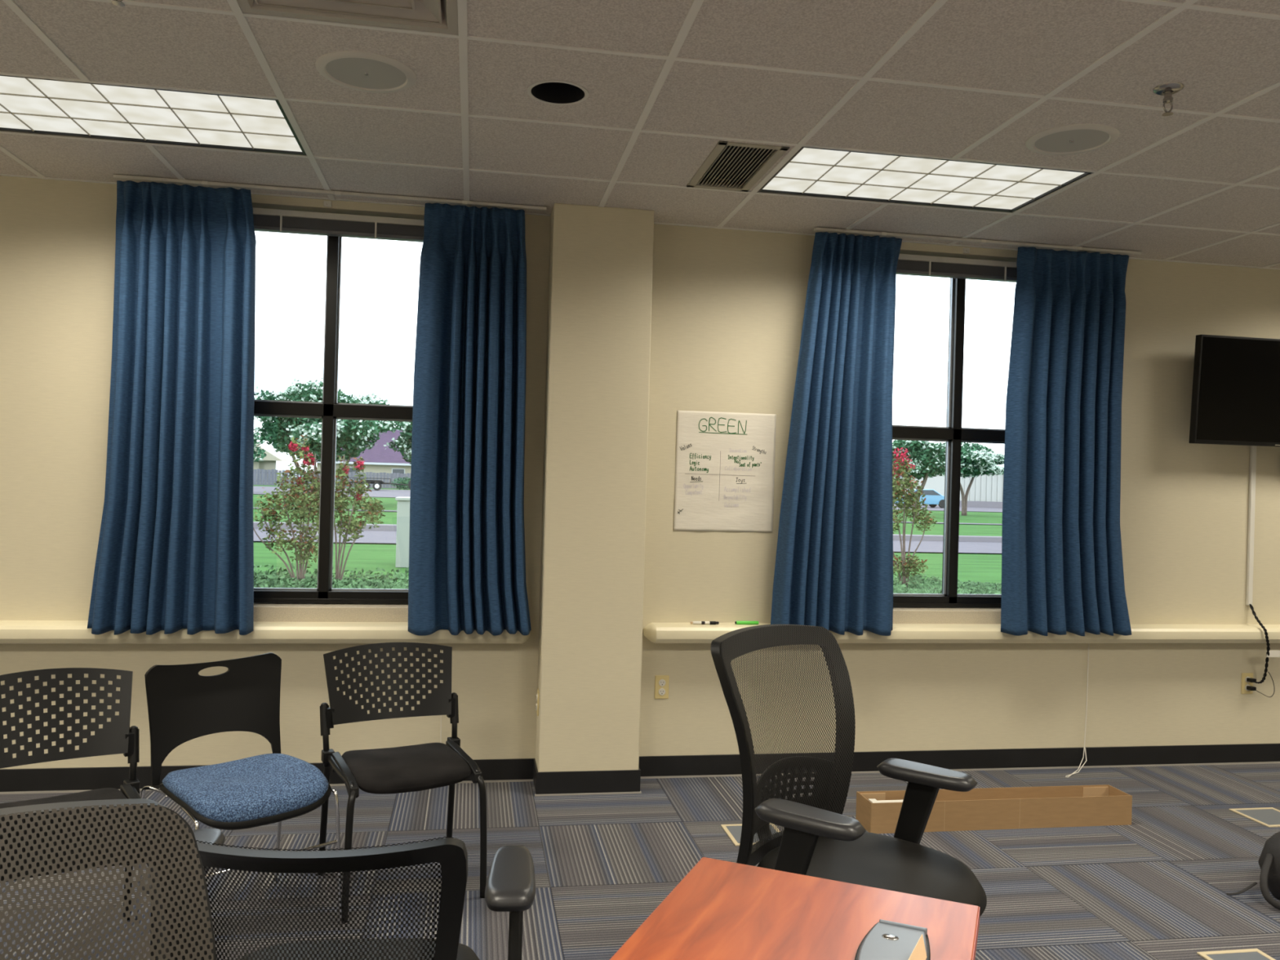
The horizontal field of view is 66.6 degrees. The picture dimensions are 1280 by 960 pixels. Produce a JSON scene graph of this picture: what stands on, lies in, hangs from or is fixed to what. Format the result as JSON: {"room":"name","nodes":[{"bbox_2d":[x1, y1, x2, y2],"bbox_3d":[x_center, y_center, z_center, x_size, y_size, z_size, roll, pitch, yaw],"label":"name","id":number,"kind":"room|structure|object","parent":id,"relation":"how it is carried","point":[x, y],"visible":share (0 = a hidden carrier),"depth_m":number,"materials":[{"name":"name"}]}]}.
{"room":"conference room","nodes":[
{"label":"conference room","id":0,"kind":"room"},
{"bbox_2d":[535,203,653,772],"bbox_3d":[-0.218,0.092,4.591,0.465,2.702,0.222,2,0,-10],"label":"pillar","id":1,"kind":"structure","parent":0,"point":[590,646],"depth_m":4.48,"materials":[{"name":"paint"}]},
{"bbox_2d":[535,688,539,715],"bbox_3d":[-0.479,1.036,4.545,0.011,0.114,0.070,2,0,-10],"label":"power outlet","id":2,"kind":"object","parent":1,"relation":"attached to","point":[538,691],"visible":1,"depth_m":4.52,"materials":[{"name":"brown plastic"}]},
{"bbox_2d":[534,791,641,796],"bbox_3d":[-0.236,1.440,4.472,0.491,0.007,0.013,2,0,-10],"label":"trim","id":3,"kind":"structure","parent":1,"relation":"attached to","point":[640,792],"depth_m":4.47,"materials":[{"name":"grey"}]},
{"bbox_2d":[0,130,1279,768],"bbox_3d":[-0.020,-0.077,4.869,12.000,3.052,0.260,2,0,-10],"label":"wall","id":4,"kind":"structure","parent":0,"point":[728,305],"depth_m":4.80,"materials":[{"name":"paint"}]},
{"bbox_2d":[0,620,530,644],"bbox_3d":[-3.218,0.646,4.130,5.487,0.088,0.120,2,0,-10],"label":"wall ledge","id":5,"kind":"object","parent":4,"relation":"attached to","point":[11,632],"visible":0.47,"depth_m":4.34,"materials":[{"name":"beige paint"}]},
{"bbox_2d":[323,200,331,207],"bbox_3d":[-1.438,-1.271,4.484,0.034,0.026,0.016,2,0,-10],"label":"wall bracket","id":6,"kind":"object","parent":4,"relation":"attached to","point":[326,203],"visible":1,"depth_m":4.48,"materials":[{"name":"white plastic"}]},
{"bbox_2d":[253,603,408,622],"bbox_3d":[-1.490,0.619,4.565,1.240,0.073,0.177,2,0,-10],"label":"window sill","id":7,"kind":"structure","parent":4,"relation":"attached to","point":[266,612],"depth_m":4.50,"materials":[{"name":"beige paint"}]},
{"bbox_2d":[253,235,413,604],"bbox_3d":[-1.470,-0.338,4.609,1.240,1.832,0.092,2,0,-10],"label":"window","id":8,"kind":"structure","parent":4,"relation":"in","point":[329,411],"depth_m":4.58,"materials":[{"name":"brown metal"}]},
{"bbox_2d":[252,207,424,242],"bbox_3d":[-1.431,-1.182,4.519,1.220,0.102,0.052,2,0,-10],"label":"blind","id":9,"kind":"object","parent":4,"relation":"attached to","point":[265,220],"visible":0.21,"depth_m":4.51,"materials":[{"name":"grey"}]},
{"bbox_2d":[0,743,1279,794],"bbox_3d":[-0.020,1.393,4.624,12.000,0.101,0.230,2,0,-10],"label":"baseboard","id":10,"kind":"structure","parent":4,"relation":"attached to","point":[73,778],"depth_m":4.79,"materials":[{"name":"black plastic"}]},
{"bbox_2d":[0,173,1279,270],"bbox_3d":[0.036,-1.251,4.734,12.000,0.003,0.020,2,0,-10],"label":"trim","id":11,"kind":"structure","parent":4,"relation":"attached to","point":[3,175],"depth_m":4.76,"materials":[{"name":"white metal"}]},
{"bbox_2d":[654,675,669,698],"bbox_3d":[0.107,1.011,4.756,0.070,0.114,0.011,2,0,-10],"label":"power outlet","id":12,"kind":"object","parent":4,"relation":"attached to","point":[661,682],"visible":1,"depth_m":4.75,"materials":[{"name":"brown plastic"}]},
{"bbox_2d":[658,688,665,695],"bbox_3d":[0.107,1.033,4.753,0.034,0.034,0.004,2,0,-10],"label":"socket","id":13,"kind":"object","parent":12,"relation":"attached to","point":[661,691],"depth_m":4.75,"materials":[{"name":"white plastic"}]},
{"bbox_2d":[658,679,665,686],"bbox_3d":[0.108,0.989,4.753,0.034,0.034,0.004,2,0,-10],"label":"socket","id":14,"kind":"object","parent":12,"relation":"attached to","point":[661,682],"depth_m":4.75,"materials":[{"name":"white plastic"}]},
{"bbox_2d":[673,410,776,532],"bbox_3d":[0.422,-0.040,4.809,0.505,0.588,0.005,2,0,-10],"label":"paper sheet","id":15,"kind":"object","parent":4,"relation":"attached to","point":[725,471],"visible":1,"depth_m":4.81,"materials":[{"name":"white paper"}]},
{"bbox_2d":[893,607,1000,623],"bbox_3d":[1.640,0.708,5.101,1.240,0.073,0.177,2,0,-10],"label":"trim","id":16,"kind":"structure","parent":4,"relation":"attached to","point":[900,615],"depth_m":5.01,"materials":[{"name":"beige paint"}]},
{"bbox_2d":[892,278,1004,607],"bbox_3d":[1.660,-0.249,5.145,1.240,1.832,0.092,2,0,-10],"label":"window","id":17,"kind":"structure","parent":4,"relation":"in","point":[953,434],"depth_m":5.11,"materials":[{"name":"black metal"}]},
{"bbox_2d":[896,253,1017,282],"bbox_3d":[1.699,-1.093,5.056,1.220,0.102,0.052,2,0,-10],"label":"blind","id":18,"kind":"object","parent":4,"relation":"attached to","point":[907,264],"visible":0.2,"depth_m":5.03,"materials":[{"name":"grey"}]},
{"bbox_2d":[643,622,1279,643],"bbox_3d":[2.963,0.821,5.190,5.960,0.088,0.120,2,0,-10],"label":"wall ledge","id":19,"kind":"object","parent":4,"relation":"attached to","point":[656,633],"visible":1,"depth_m":4.94,"materials":[{"name":"beige paint"}]},
{"bbox_2d":[690,621,719,624],"bbox_3d":[0.315,0.695,4.741,0.140,0.016,0.016,2,0,-10],"label":"marker","id":20,"kind":"object","parent":19,"relation":"on","point":[691,622],"visible":1,"depth_m":4.74,"materials":[{"name":"beige"}]},
{"bbox_2d":[734,621,758,624],"bbox_3d":[0.524,0.700,4.782,0.118,0.017,0.017,2,0,-10],"label":"marker","id":21,"kind":"object","parent":19,"relation":"on","point":[735,622],"visible":1,"depth_m":4.77,"materials":[{"name":"green plastic"}]},
{"bbox_2d":[1065,643,1088,777],"bbox_3d":[2.265,1.134,5.032,0.257,0.759,0.025,2,0,-45],"label":"blind cord","id":22,"kind":"object","parent":19,"relation":"hanging from","point":[1084,748],"visible":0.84,"depth_m":5.12,"materials":[{"name":"white fabric"}]},
{"bbox_2d":[962,247,969,253],"bbox_3d":[1.681,-1.182,5.018,0.034,0.026,0.016,2,0,-10],"label":"wall bracket","id":23,"kind":"object","parent":4,"relation":"attached to","point":[965,250],"visible":1,"depth_m":5.01,"materials":[{"name":"white plastic"}]},
{"bbox_2d":[1188,334,1279,446],"bbox_3d":[3.381,-0.460,5.223,1.000,0.567,0.175,2,0,-10],"label":"television","id":24,"kind":"object","parent":4,"relation":"attached to","point":[1236,390],"visible":1,"depth_m":5.10,"materials":[{"name":"black plastic"}]},
{"bbox_2d":[1240,672,1253,693],"bbox_3d":[3.307,1.108,5.304,0.070,0.114,0.011,2,0,-10],"label":"power outlet","id":25,"kind":"object","parent":4,"relation":"attached to","point":[1244,675],"visible":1,"depth_m":5.30,"materials":[{"name":"brown plastic"}]},
{"bbox_2d":[1245,445,1256,605],"bbox_3d":[3.330,0.138,5.303,0.030,1.088,0.016,2,0,-10],"label":"cover","id":26,"kind":"object","parent":4,"relation":"attached to","point":[1252,448],"visible":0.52,"depth_m":5.30,"materials":[{"name":"white plastic"}]},
{"bbox_2d":[1246,604,1279,697],"bbox_3d":[3.377,0.926,5.243,0.156,0.502,0.136,2,0,-10],"label":"power cable","id":27,"kind":"object","parent":26,"relation":"attached to","point":[1269,653],"visible":1,"depth_m":5.24,"materials":[{"name":"black plastic"}]},
{"bbox_2d":[0,0,1279,268],"bbox_3d":[0.794,-1.242,0.308,12.000,0.001,8.999,2,0,-10],"label":"ceiling","id":28,"kind":"structure","parent":0,"point":[1030,46],"depth_m":3.19,"materials":[{"name":"tile"}]},
{"bbox_2d":[111,0,124,6],"bbox_3d":[-1.330,-1.255,2.486,0.086,0.082,0.086,2,0,-10],"label":"sprinkler","id":29,"kind":"object","parent":28,"relation":"attached to","point":[117,2],"visible":1,"depth_m":2.48,"materials":[{"name":"silver metal"}]},
{"bbox_2d":[0,75,306,155],"bbox_3d":[-1.861,-1.368,3.490,1.189,0.121,0.580,2,0,-10],"label":"ceiling light","id":30,"kind":"object","parent":28,"relation":"attached to","point":[27,104],"visible":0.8,"depth_m":3.51,"materials":[{"name":"white plastic"}]},
{"bbox_2d":[113,174,546,210],"bbox_3d":[-1.349,-1.280,4.354,1.860,0.016,0.028,2,0,-10],"label":"track","id":31,"kind":"object","parent":28,"relation":"attached to","point":[463,202],"visible":1,"depth_m":4.34,"materials":[{"name":"grey metal"}]},
{"bbox_2d":[87,180,256,635],"bbox_3d":[-2.015,-0.307,4.224,0.684,1.946,0.104,2,0,-10],"label":"curtain","id":32,"kind":"object","parent":31,"relation":"hanging from","point":[175,548],"visible":1,"depth_m":4.22,"materials":[{"name":"blue fabric"}]},
{"bbox_2d":[408,203,531,635],"bbox_3d":[-0.749,-0.271,4.440,0.564,1.946,0.102,2,0,-10],"label":"curtain","id":33,"kind":"object","parent":31,"relation":"hanging from","point":[467,557],"visible":1,"depth_m":4.42,"materials":[{"name":"blue fabric"}]},
{"bbox_2d":[236,0,457,34],"bbox_3d":[-0.755,-1.329,2.443,0.584,0.103,0.584,2,0,-10],"label":"ceiling vent","id":34,"kind":"object","parent":28,"relation":"in","point":[429,15],"visible":1,"depth_m":2.68,"materials":[{"name":"silver metal"}]},
{"bbox_2d":[315,50,416,93],"bbox_3d":[-0.859,-1.276,3.061,0.306,0.010,0.306,2,0,-10],"label":"ceiling speaker","id":35,"kind":"object","parent":28,"relation":"attached to","point":[358,70],"visible":1,"depth_m":3.04,"materials":[{"name":"white"}]},
{"bbox_2d":[325,57,406,88],"bbox_3d":[-0.859,-1.276,3.061,0.243,0.002,0.243,2,0,17],"label":"grille","id":36,"kind":"object","parent":35,"relation":"attached to","point":[348,73],"depth_m":3.05,"materials":[{"name":"grey metal"}]},
{"bbox_2d":[527,80,588,105],"bbox_3d":[-0.266,-1.333,3.180,0.200,0.143,0.200,2,0,-10],"label":"recessed light","id":37,"kind":"object","parent":28,"relation":"in","point":[557,92],"visible":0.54,"depth_m":3.25,"materials":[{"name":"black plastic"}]},
{"bbox_2d":[0,0,1279,268],"bbox_3d":[0.795,-1.250,0.308,12.000,0.024,9.000,2,0,-10],"label":"grid","id":38,"kind":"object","parent":28,"relation":"attached to","point":[463,37],"depth_m":3.24,"materials":[{"name":"white metal"}]},
{"bbox_2d":[686,141,789,191],"bbox_3d":[0.378,-1.272,3.886,0.270,0.065,0.563,2,0,-10],"label":"ceiling vent","id":39,"kind":"object","parent":28,"relation":"in","point":[727,160],"visible":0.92,"depth_m":3.90,"materials":[{"name":"beige"}]},
{"bbox_2d":[757,146,1092,212],"bbox_3d":[1.141,-1.283,4.005,1.189,0.121,0.580,2,0,-10],"label":"ceiling light","id":40,"kind":"object","parent":28,"relation":"attached to","point":[811,171],"visible":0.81,"depth_m":4.00,"materials":[{"name":"white plastic"}]},
{"bbox_2d":[813,226,1142,254],"bbox_3d":[1.715,-1.193,4.880,1.760,0.016,0.028,2,0,-10],"label":"track","id":41,"kind":"object","parent":28,"relation":"attached to","point":[816,228],"visible":1,"depth_m":4.87,"materials":[{"name":"grey metal"}]},
{"bbox_2d":[770,231,902,635],"bbox_3d":[0.975,-0.222,4.736,0.630,1.946,0.104,2,0,-10],"label":"curtain","id":42,"kind":"object","parent":41,"relation":"hanging from","point":[833,566],"visible":1,"depth_m":4.72,"materials":[{"name":"blue fabric"}]},
{"bbox_2d":[1000,246,1131,635],"bbox_3d":[2.196,-0.188,4.947,0.721,1.946,0.102,2,0,-10],"label":"curtain","id":43,"kind":"object","parent":41,"relation":"hanging from","point":[1062,564],"visible":1,"depth_m":4.93,"materials":[{"name":"blue fabric"}]},
{"bbox_2d":[1025,123,1119,155],"bbox_3d":[1.537,-1.208,3.471,0.306,0.010,0.306,2,0,-10],"label":"ceiling speaker","id":44,"kind":"object","parent":28,"relation":"attached to","point":[1073,139],"visible":1,"depth_m":3.45,"materials":[{"name":"white"}]},
{"bbox_2d":[1035,128,1109,152],"bbox_3d":[1.537,-1.208,3.471,0.243,0.002,0.243,2,0,-36],"label":"grille","id":45,"kind":"object","parent":44,"relation":"attached to","point":[1051,140],"depth_m":3.47,"materials":[{"name":"grey"}]},
{"bbox_2d":[1152,82,1184,115],"bbox_3d":[1.633,-1.171,3.014,0.086,0.082,0.086,2,0,-10],"label":"sprinkler","id":46,"kind":"object","parent":28,"relation":"attached to","point":[1167,88],"visible":1,"depth_m":3.00,"materials":[{"name":"silver metal"}]},
{"bbox_2d":[0,763,1279,959],"bbox_3d":[0.718,1.484,0.302,12.000,0.050,9.000,2,0,-10],"label":"floor","id":47,"kind":"structure","parent":0,"point":[1155,886],"depth_m":3.74,"materials":[{"name":"carpet"}]},
{"bbox_2d":[0,667,158,959],"bbox_3d":[-1.706,0.994,2.828,0.510,0.806,0.520,2,0,-38],"label":"chair","id":48,"kind":"object","parent":47,"relation":"on","point":[116,736],"visible":0.56,"depth_m":3.02,"materials":[{"name":"black plastic"}]},
{"bbox_2d":[0,798,215,959],"bbox_3d":[-0.487,0.881,0.724,0.655,1.090,0.657,1,0,40],"label":"office chair","id":49,"kind":"object","parent":47,"relation":"on","point":[37,840],"visible":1,"depth_m":1.00,"materials":[{"name":"black plastic"}]},
{"bbox_2d":[134,652,342,924],"bbox_3d":[-1.277,1.006,3.115,0.500,0.805,0.475,1,0,44],"label":"chair","id":50,"kind":"object","parent":47,"relation":"on","point":[184,705],"visible":0.93,"depth_m":3.14,"materials":[{"name":"black"}]},
{"bbox_2d":[162,753,328,822],"bbox_3d":[-1.255,0.978,3.096,0.424,0.099,0.432,1,0,44],"label":"seat cushion","id":51,"kind":"object","parent":50,"relation":"on","point":[268,787],"depth_m":3.01,"materials":[{"name":"blue fabric"}]},
{"bbox_2d":[139,828,535,959],"bbox_3d":[-0.560,1.005,1.826,0.712,0.844,0.645,2,0,-6],"label":"office chair","id":52,"kind":"object","parent":47,"relation":"on","point":[510,886],"visible":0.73,"depth_m":1.64,"materials":[{"name":"black plastic"}]},
{"bbox_2d":[317,642,487,923],"bbox_3d":[-0.848,1.020,3.458,0.510,0.806,0.520,2,0,-28],"label":"chair","id":53,"kind":"object","parent":47,"relation":"on","point":[423,766],"visible":0.99,"depth_m":3.53,"materials":[{"name":"black plastic"}]},
{"bbox_2d":[720,822,780,845],"bbox_3d":[0.473,1.458,4.014,0.230,0.006,0.230,2,0,-10],"label":"floor outlet cover","id":54,"kind":"object","parent":47,"relation":"on","point":[733,831],"visible":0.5,"depth_m":4.03,"materials":[{"name":"beige"}]},
{"bbox_2d":[609,857,979,959],"bbox_3d":[0.144,1.076,1.262,0.492,0.740,1.022,2,0,22],"label":"table","id":55,"kind":"object","parent":47,"relation":"on","point":[720,909],"visible":1,"depth_m":1.58,"materials":[{"name":"brown wood"}]},
{"bbox_2d":[854,919,930,959],"bbox_3d":[0.373,0.703,1.437,0.104,0.019,0.200,2,0,22],"label":"module","id":56,"kind":"object","parent":55,"relation":"on","point":[886,940],"visible":1,"depth_m":1.47,"materials":[{"name":"grey plastic"}]},
{"bbox_2d":[908,933,926,959],"bbox_3d":[0.383,0.680,1.378,0.022,0.030,0.120,2,0,28],"label":"tent card","id":57,"kind":"object","parent":56,"relation":"on","point":[919,953],"visible":1,"depth_m":1.40,"materials":[{"name":"beige"}]},
{"bbox_2d":[711,624,986,916],"bbox_3d":[0.536,0.937,2.515,0.656,1.045,0.650,2,0,-45],"label":"office chair","id":58,"kind":"object","parent":47,"relation":"on","point":[816,839],"visible":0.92,"depth_m":2.59,"materials":[{"name":"black plastic"}]},
{"bbox_2d":[855,784,1132,833],"bbox_3d":[1.544,1.428,4.243,1.208,0.128,0.160,2,0,-10],"label":"cardboard box","id":59,"kind":"object","parent":47,"relation":"on","point":[1101,805],"visible":0.88,"depth_m":4.20,"materials":[{"name":"beige cardboard"}]},
{"bbox_2d":[1196,948,1275,959],"bbox_3d":[1.882,1.495,2.987,0.216,0.006,0.216,2,0,-10],"label":"floor outlet cover","id":60,"kind":"object","parent":47,"relation":"on","point":[1250,953],"visible":1,"depth_m":3.06,"materials":[{"name":"beige metal"}]},
{"bbox_2d":[1226,831,1279,910],"bbox_3d":[2.404,1.399,3.466,0.511,0.246,0.365,2,0,-22],"label":"backpack","id":61,"kind":"object","parent":47,"relation":"on","point":[1268,861],"visible":1,"depth_m":3.50,"materials":[{"name":"black fabric"}]},
{"bbox_2d":[1228,807,1279,827],"bbox_3d":[2.855,1.526,4.412,0.230,0.006,0.230,2,0,-10],"label":"floor outlet cover","id":62,"kind":"object","parent":47,"relation":"on","point":[1269,817],"visible":1,"depth_m":4.43,"materials":[{"name":"beige"}]},
{"label":"outside","id":63,"kind":"structure","parent":0,"visible":0},
{"bbox_2d":[253,480,1002,587],"bbox_3d":[16.609,2.196,139.617,400.000,0.160,259.740,2,0,-10],"label":"lawn","id":64,"kind":"structure","parent":63,"point":[984,567],"depth_m":20.04,"materials":[{"name":"green plant"}]},
{"bbox_2d":[253,431,268,462],"bbox_3d":[-26.098,-1.334,61.069,5.413,4.247,5.100,2,0,-10],"label":"tree","id":65,"kind":"object","parent":64,"relation":"on","point":[263,455],"visible":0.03,"depth_m":61.61,"materials":[{"name":"green plant"}]},
{"bbox_2d":[253,443,287,484],"bbox_3d":[-50.281,-2.692,104.020,25.100,5.700,10.500,2,0,-10],"label":"house","id":66,"kind":"structure","parent":64,"relation":"on","point":[268,462],"depth_m":102.06,"materials":[{"name":"beige"}]},
{"bbox_2d":[253,468,410,488],"bbox_3d":[-30.136,-0.125,92.949,32.000,1.540,0.100,2,0,-10],"label":"wooden fence","id":67,"kind":"object","parent":64,"relation":"on","point":[261,478],"visible":0.2,"depth_m":92.83,"materials":[{"name":"grey wood"}]},
{"bbox_2d":[253,377,410,489],"bbox_3d":[-13.771,-1.579,42.861,7.041,5.443,6.626,2,0,-33],"label":"tree","id":68,"kind":"object","parent":64,"relation":"on","point":[351,434],"visible":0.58,"depth_m":41.44,"materials":[{"name":"green plant"}]},
{"bbox_2d":[315,428,412,487],"bbox_3d":[-26.880,-2.473,109.876,18.200,6.600,10.860,2,0,-10],"label":"house","id":69,"kind":"structure","parent":64,"relation":"on","point":[379,459],"depth_m":105.67,"materials":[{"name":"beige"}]},
{"bbox_2d":[383,422,412,464],"bbox_3d":[-10.421,-0.999,47.590,3.889,4.470,3.843,2,0,17],"label":"tree","id":70,"kind":"object","parent":64,"relation":"on","point":[403,442],"visible":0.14,"depth_m":46.64,"materials":[{"name":"green plant"}]},
{"bbox_2d":[390,476,410,489],"bbox_3d":[-22.155,0.298,92.254,2.812,1.329,1.997,2,0,-10],"label":"round bush","id":71,"kind":"object","parent":64,"relation":"on","point":[406,481],"visible":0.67,"depth_m":91.92,"materials":[{"name":"green plant"}]},
{"bbox_2d":[395,496,409,567],"bbox_3d":[-3.384,0.853,15.932,1.180,1.120,0.660,2,0,-10],"label":"utility box","id":72,"kind":"object","parent":64,"relation":"on","point":[402,536],"visible":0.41,"depth_m":15.56,"materials":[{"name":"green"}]},
{"bbox_2d":[253,521,1001,542],"bbox_3d":[15.251,1.871,29.146,180.000,0.170,0.550,2,0,-10],"label":"curb","id":73,"kind":"object","parent":64,"relation":"on","point":[390,527],"depth_m":27.58,"materials":[{"name":"grey concrete"}]},
{"bbox_2d":[892,440,946,517],"bbox_3d":[14.451,-0.211,50.887,3.795,4.305,3.956,2,0,-35],"label":"tree","id":74,"kind":"object","parent":64,"relation":"on","point":[929,460],"visible":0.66,"depth_m":49.88,"materials":[{"name":"green plant"}]},
{"bbox_2d":[939,441,1004,515],"bbox_3d":[18.791,-0.134,56.671,4.985,4.392,4.924,1,0,36],"label":"tree","id":75,"kind":"object","parent":64,"relation":"on","point":[975,461],"visible":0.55,"depth_m":55.56,"materials":[{"name":"green plant"}]},
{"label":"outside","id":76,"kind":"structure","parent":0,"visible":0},
{"bbox_2d":[253,485,1002,511],"bbox_3d":[6.806,1.695,78.453,180.000,0.068,29.000,2,0,-10],"label":"road","id":77,"kind":"structure","parent":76,"point":[256,490],"depth_m":71.98,"materials":[{"name":"grey asphalt"}]},
{"bbox_2d":[346,477,408,490],"bbox_3d":[-21.995,0.363,82.018,5.229,1.026,2.040,2,0,-10],"label":"trailer","id":78,"kind":"object","parent":77,"relation":"on","point":[376,486],"visible":0.66,"depth_m":81.02,"materials":[{"name":"black metal"}]},
{"bbox_2d":[894,488,944,507],"bbox_3d":[21.769,1.407,75.435,4.539,1.420,1.800,2,0,-10],"label":"parked car","id":79,"kind":"object","parent":77,"relation":"on","point":[933,498],"visible":0.4,"depth_m":74.68,"materials":[{"name":"blue paint"}]},
{"bbox_2d":[911,469,1003,507],"bbox_3d":[34.256,0.860,87.211,17.400,3.300,9.400,2,0,-10],"label":"metal building","id":80,"kind":"structure","parent":77,"relation":"on","point":[985,491],"depth_m":82.80,"materials":[{"name":"grey metal"}]},
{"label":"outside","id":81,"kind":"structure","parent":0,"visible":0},
{"bbox_2d":[253,528,1001,553],"bbox_3d":[15.684,1.941,26.608,180.000,0.003,4.600,2,0,-10],"label":"driveway","id":82,"kind":"structure","parent":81,"point":[371,536],"depth_m":23.86,"materials":[{"name":"concrete"}]},
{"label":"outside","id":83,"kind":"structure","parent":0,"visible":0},
{"bbox_2d":[256,581,1001,594],"bbox_3d":[2.329,1.540,9.846,32.000,0.001,8.730,2,0,-10],"label":"planting bed","id":84,"kind":"object","parent":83,"point":[355,581],"depth_m":13.20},
{"bbox_2d":[253,435,320,586],"bbox_3d":[-4.384,0.393,12.315,0.994,1.939,0.480,2,0,-12],"label":"flowering shrub","id":85,"kind":"object","parent":84,"relation":"on","point":[296,491],"visible":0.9,"depth_m":12.28,"materials":[{"name":"green plant"}]},
{"bbox_2d":[333,454,385,580],"bbox_3d":[-3.694,0.529,12.677,0.752,1.704,0.356,2,0,-10],"label":"flowering shrub","id":86,"kind":"object","parent":84,"relation":"on","point":[340,502],"visible":0.94,"depth_m":12.64,"materials":[{"name":"green plant"}]},
{"bbox_2d":[253,562,1001,594],"bbox_3d":[0.288,1.381,12.874,16.086,0.281,3.429,2,0,-10],"label":"hedge","id":87,"kind":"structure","parent":84,"relation":"on","point":[270,580],"depth_m":12.86,"materials":[{"name":"green plant"}]},
{"bbox_2d":[892,447,937,588],"bbox_3d":[3.832,0.561,14.122,0.999,2.067,0.513,2,0,-10],"label":"flowering shrub","id":88,"kind":"object","parent":84,"relation":"on","point":[909,500],"visible":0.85,"depth_m":14.09,"materials":[{"name":"green plant"}]},
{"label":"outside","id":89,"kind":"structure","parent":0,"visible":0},
{"bbox_2d":[253,506,1002,524],"bbox_3d":[12.958,1.868,42.526,180.000,0.003,1.100,2,0,-10],"label":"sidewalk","id":90,"kind":"structure","parent":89,"point":[253,507],"depth_m":42.42,"materials":[{"name":"concrete"}]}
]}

